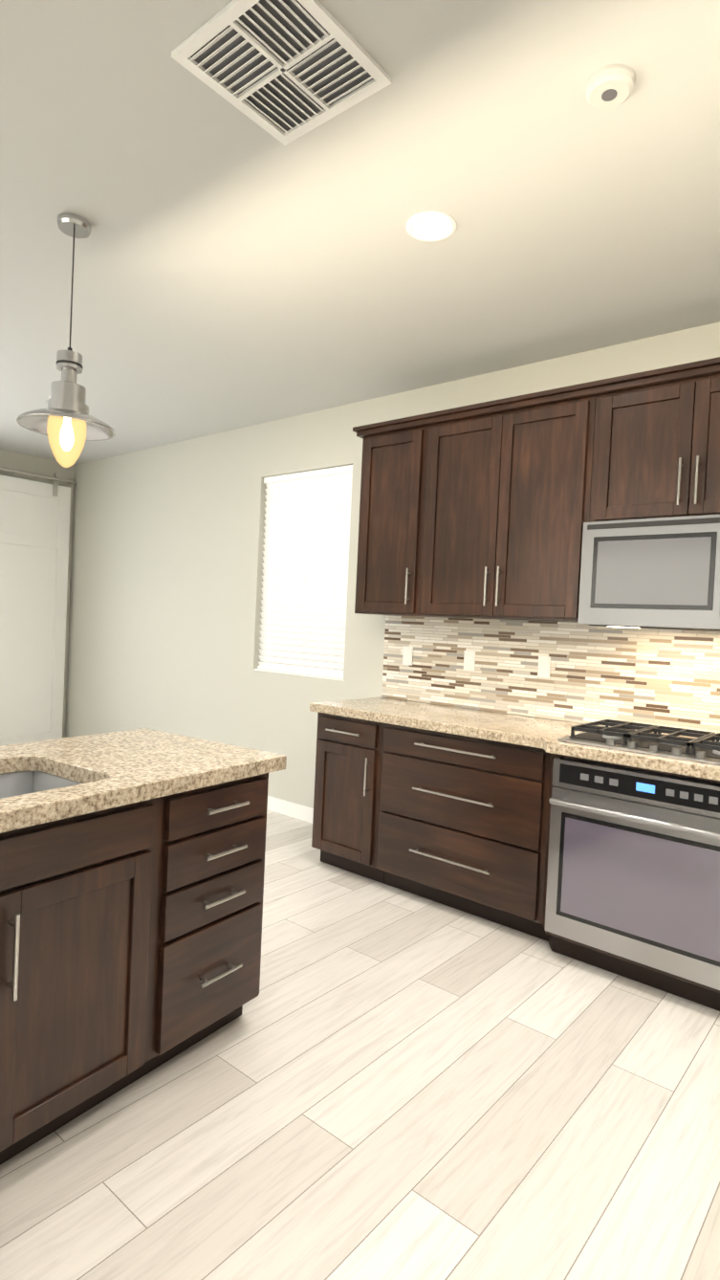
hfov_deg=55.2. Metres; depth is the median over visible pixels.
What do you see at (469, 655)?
electrical outlet plate
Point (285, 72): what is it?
ceiling vent
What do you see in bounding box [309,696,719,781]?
countertop
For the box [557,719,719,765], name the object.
cooktop
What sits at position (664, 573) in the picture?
over-the-range microwave
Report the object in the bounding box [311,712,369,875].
base cabinet
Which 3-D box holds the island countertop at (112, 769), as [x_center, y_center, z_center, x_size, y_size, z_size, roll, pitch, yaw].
[-1.021,0.421,0.745,2.358,0.048,3.451,4,2,40]
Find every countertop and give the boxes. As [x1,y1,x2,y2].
[0,728,286,833]
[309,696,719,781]
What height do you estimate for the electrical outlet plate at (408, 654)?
0.114 m
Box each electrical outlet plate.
[402,646,413,665]
[463,650,475,671]
[537,655,551,678]
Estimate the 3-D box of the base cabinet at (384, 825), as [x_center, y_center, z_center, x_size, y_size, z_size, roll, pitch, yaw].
[0.654,0.904,3.510,1.009,0.878,0.672,4,2,40]
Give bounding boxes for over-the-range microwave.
[577,514,719,631]
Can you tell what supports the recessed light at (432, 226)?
in the ceiling
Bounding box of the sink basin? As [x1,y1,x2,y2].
[0,771,81,798]
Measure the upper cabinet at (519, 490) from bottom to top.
1.078 m
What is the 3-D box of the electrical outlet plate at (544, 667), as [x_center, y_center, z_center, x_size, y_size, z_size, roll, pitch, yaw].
[0.982,0.149,3.670,0.070,0.114,0.007,4,2,40]
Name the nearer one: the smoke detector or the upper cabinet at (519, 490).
the smoke detector
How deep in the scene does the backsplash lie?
3.61 m
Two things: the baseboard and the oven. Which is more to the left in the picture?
the baseboard
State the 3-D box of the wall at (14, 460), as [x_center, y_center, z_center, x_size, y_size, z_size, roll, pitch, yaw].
[-5.538,-0.380,3.936,0.150,2.850,7.970,4,2,40]
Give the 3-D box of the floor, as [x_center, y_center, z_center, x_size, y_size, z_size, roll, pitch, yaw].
[-2.530,1.291,1.506,8.040,0.100,8.120,4,2,40]
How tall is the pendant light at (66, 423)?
0.920 m
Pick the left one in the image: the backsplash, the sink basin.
the sink basin
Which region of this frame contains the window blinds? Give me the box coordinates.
[253,464,353,681]
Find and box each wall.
[0,448,74,737]
[65,321,719,808]
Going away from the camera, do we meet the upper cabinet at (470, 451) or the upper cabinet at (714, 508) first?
the upper cabinet at (714, 508)
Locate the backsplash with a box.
[381,615,719,738]
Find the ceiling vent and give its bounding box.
[171,0,392,145]
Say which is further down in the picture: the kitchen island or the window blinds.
the kitchen island
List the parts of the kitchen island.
kitchen island handle, front of the kitchen island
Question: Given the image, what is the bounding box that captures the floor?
[0,809,719,1279]
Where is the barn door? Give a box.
[0,466,77,745]
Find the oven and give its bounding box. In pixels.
[544,757,719,990]
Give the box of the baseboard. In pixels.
[266,795,313,823]
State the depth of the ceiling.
2.43 m
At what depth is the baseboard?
4.88 m
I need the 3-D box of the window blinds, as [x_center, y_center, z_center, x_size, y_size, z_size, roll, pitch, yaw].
[-0.376,-0.463,4.928,0.896,1.446,0.143,4,2,40]
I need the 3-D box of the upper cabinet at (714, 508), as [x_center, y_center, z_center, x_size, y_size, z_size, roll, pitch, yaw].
[1.657,-0.816,2.925,0.495,0.623,0.333,4,2,40]
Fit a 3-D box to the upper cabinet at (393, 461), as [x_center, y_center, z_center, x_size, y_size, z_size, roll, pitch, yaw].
[0.267,-0.679,4.078,0.470,1.078,0.333,4,2,40]
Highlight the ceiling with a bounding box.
[0,0,719,464]
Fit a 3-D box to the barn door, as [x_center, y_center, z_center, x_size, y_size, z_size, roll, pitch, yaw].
[-4.288,-0.282,5.216,0.140,2.713,4.340,4,2,40]
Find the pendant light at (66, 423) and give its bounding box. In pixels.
[16,212,115,467]
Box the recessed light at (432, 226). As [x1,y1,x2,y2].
[405,210,456,242]
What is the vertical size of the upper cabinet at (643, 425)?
0.623 m
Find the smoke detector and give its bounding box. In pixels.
[584,64,636,109]
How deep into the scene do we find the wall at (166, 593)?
5.45 m
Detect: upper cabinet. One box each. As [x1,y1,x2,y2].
[354,418,425,616]
[418,398,517,619]
[506,383,597,621]
[590,360,716,522]
[705,360,719,515]
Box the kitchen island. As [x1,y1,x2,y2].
[0,772,268,1165]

